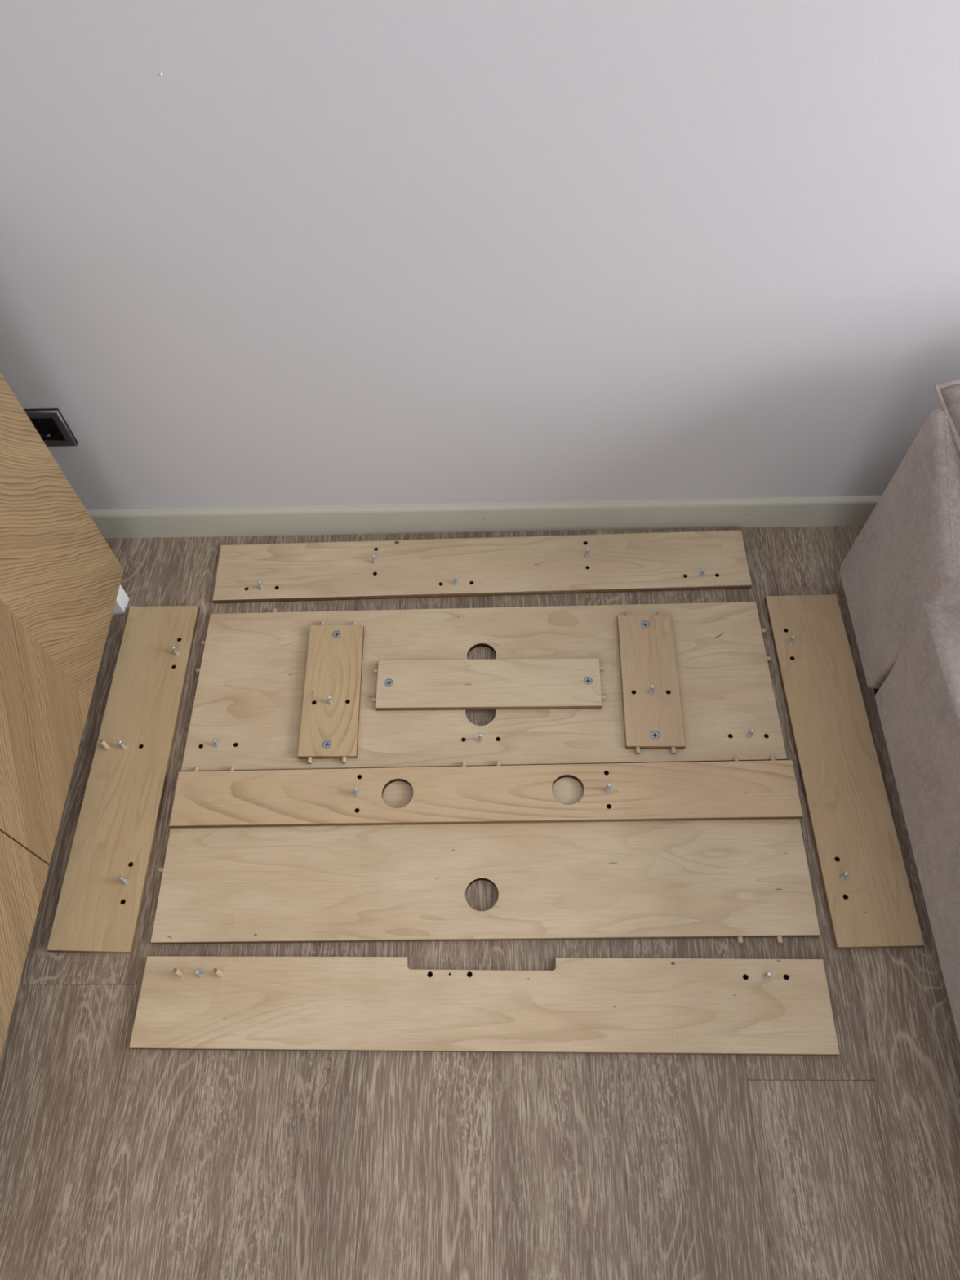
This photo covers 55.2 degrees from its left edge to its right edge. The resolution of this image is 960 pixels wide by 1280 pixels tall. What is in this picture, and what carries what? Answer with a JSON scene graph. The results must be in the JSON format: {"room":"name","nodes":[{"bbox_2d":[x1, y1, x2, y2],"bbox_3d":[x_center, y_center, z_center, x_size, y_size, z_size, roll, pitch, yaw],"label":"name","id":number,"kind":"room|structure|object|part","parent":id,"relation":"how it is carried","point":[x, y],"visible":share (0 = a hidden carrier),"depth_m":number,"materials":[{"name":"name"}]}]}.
{"room":"living room","nodes":[
{"label":"living room","id":0,"kind":"room"},
{"bbox_2d":[0,0,959,510],"bbox_3d":[0.772,-0.931,0.804,4.080,2.700,0.102,-1,59,2],"label":"wall","id":1,"kind":"structure","parent":0,"point":[253,253],"depth_m":1.31,"materials":[{"name":"paint"}]},
{"bbox_2d":[23,408,78,446],"bbox_3d":[-0.774,-0.376,1.629,0.087,0.087,0.009,-1,59,2],"label":"wall socket","id":2,"kind":"object","parent":1,"relation":"attached to","point":[50,424],"visible":0.83,"depth_m":1.62,"materials":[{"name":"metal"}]},
{"bbox_2d":[86,495,881,538],"bbox_3d":[0.812,-0.256,1.810,3.880,0.078,0.012,-1,59,2],"label":"baseboard","id":3,"kind":"structure","parent":1,"relation":"attached to","point":[817,511],"depth_m":1.82,"materials":[{"name":"paint"}]},
{"bbox_2d":[0,525,959,1279],"bbox_3d":[0.807,1.572,0.817,3.880,0.120,4.167,-1,59,2],"label":"floor","id":4,"kind":"structure","parent":0,"point":[118,1162],"depth_m":1.31,"materials":[{"name":"brown"}]},
{"bbox_2d":[0,372,128,1059],"bbox_3d":[-0.912,0.436,1.035,0.421,0.800,1.746,-1,59,2],"label":"sideboard","id":5,"kind":"object","parent":4,"relation":"on","point":[61,590],"visible":1,"depth_m":1.44,"materials":[{"name":"brown wood"}]},
{"bbox_3d":[-0.713,0.422,1.013,0.018,0.723,0.580,-1,59,2],"label":"door","id":6,"kind":"part","parent":5,"relation":"part of","materials":[{"name":"brown wood"}]},
{"bbox_3d":[-0.710,-0.075,1.315,0.018,0.723,0.580,-1,59,2],"label":"door","id":7,"kind":"part","parent":5,"relation":"part of","materials":[{"name":"brown wood"}]},
{"bbox_2d":[46,605,199,953],"bbox_3d":[-0.616,0.208,1.605,0.135,0.042,0.652,-1,59,2],"label":"plywood board","id":8,"kind":"object","parent":4,"relation":"on","point":[99,908],"visible":1,"depth_m":1.59,"materials":[{"name":"brown wood"}]},
{"bbox_2d":[212,530,751,604],"bbox_3d":[-0.001,-0.151,1.803,1.046,0.036,0.134,-2,59,1],"label":"plywood board","id":9,"kind":"object","parent":4,"relation":"on","point":[690,560],"visible":1,"depth_m":1.80,"materials":[{"name":"brown wood"}]},
{"bbox_2d":[181,601,786,771],"bbox_3d":[0.002,0.073,1.666,1.064,0.036,0.338,-1,59,2],"label":"plywood board","id":10,"kind":"object","parent":4,"relation":"on","point":[246,713],"visible":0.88,"depth_m":1.66,"materials":[{"name":"brown wood"}]},
{"bbox_2d":[297,621,364,764],"bbox_3d":[-0.268,0.083,1.657,0.108,0.036,0.290,-1,59,2],"label":"plywood board","id":11,"kind":"object","parent":10,"relation":"on","point":[330,717],"visible":1,"depth_m":1.66,"materials":[{"name":"brown wood"}]},
{"bbox_2d":[371,657,605,711],"bbox_3d":[0.015,0.080,1.662,0.421,0.012,0.099,-1,59,2],"label":"plywood board","id":12,"kind":"object","parent":10,"relation":"on","point":[504,683],"visible":1,"depth_m":1.65,"materials":[{"name":"brown wood"}]},
{"bbox_2d":[617,610,685,754],"bbox_3d":[0.305,0.065,1.646,0.104,0.036,0.292,-1,59,2],"label":"plywood board","id":13,"kind":"object","parent":10,"relation":"on","point":[652,709],"visible":1,"depth_m":1.65,"materials":[{"name":"brown wood"}]},
{"bbox_2d":[128,955,839,1055],"bbox_3d":[0.000,0.544,1.377,1.048,0.042,0.141,-1,59,2],"label":"plywood board","id":14,"kind":"object","parent":4,"relation":"on","point":[583,1005],"visible":1,"depth_m":1.38,"materials":[{"name":"brown wood"}]},
{"bbox_2d":[150,760,820,944],"bbox_3d":[0.000,0.346,1.515,1.060,0.012,0.304,-1,59,2],"label":"plywood board","id":15,"kind":"object","parent":4,"relation":"on","point":[740,879],"visible":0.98,"depth_m":1.48,"materials":[{"name":"brown wood"}]},
{"bbox_2d":[168,755,803,828],"bbox_3d":[0.005,0.250,1.545,1.053,0.036,0.119,-1,59,2],"label":"plywood board","id":16,"kind":"object","parent":15,"relation":"on","point":[737,789],"visible":1,"depth_m":1.54,"materials":[{"name":"brown wood"}]},
{"bbox_2d":[764,594,924,948],"bbox_3d":[0.613,0.190,1.572,0.141,0.036,0.652,-1,59,2],"label":"plywood board","id":17,"kind":"object","parent":4,"relation":"on","point":[870,904],"visible":1,"depth_m":1.55,"materials":[{"name":"brown wood"}]},
{"bbox_2d":[840,408,959,1043],"bbox_3d":[1.605,0.457,1.112,1.873,0.480,1.662,-1,59,2],"label":"sofa","id":18,"kind":"object","parent":4,"relation":"on","point":[900,575],"visible":1,"depth_m":1.39,"materials":[{"name":"fabric"}]},
{"bbox_3d":[1.600,0.533,1.300,1.795,0.071,1.550,-1,59,2],"label":"frame","id":19,"kind":"part","parent":18,"relation":"part of","materials":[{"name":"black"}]},
{"bbox_3d":[1.606,0.578,1.098,1.873,0.261,1.440,-1,59,2],"label":"seat","id":20,"kind":"part","parent":18,"relation":"part of","materials":[{"name":"fabric"}]},
{"bbox_2d":[933,379,959,453],"bbox_3d":[0.947,-0.206,1.248,0.466,0.274,0.507,-10,59,-4],"label":"cushion","id":21,"kind":"object","parent":18,"relation":"on","point":[947,394],"visible":1,"depth_m":1.35,"materials":[{"name":"fabric"}]}
]}

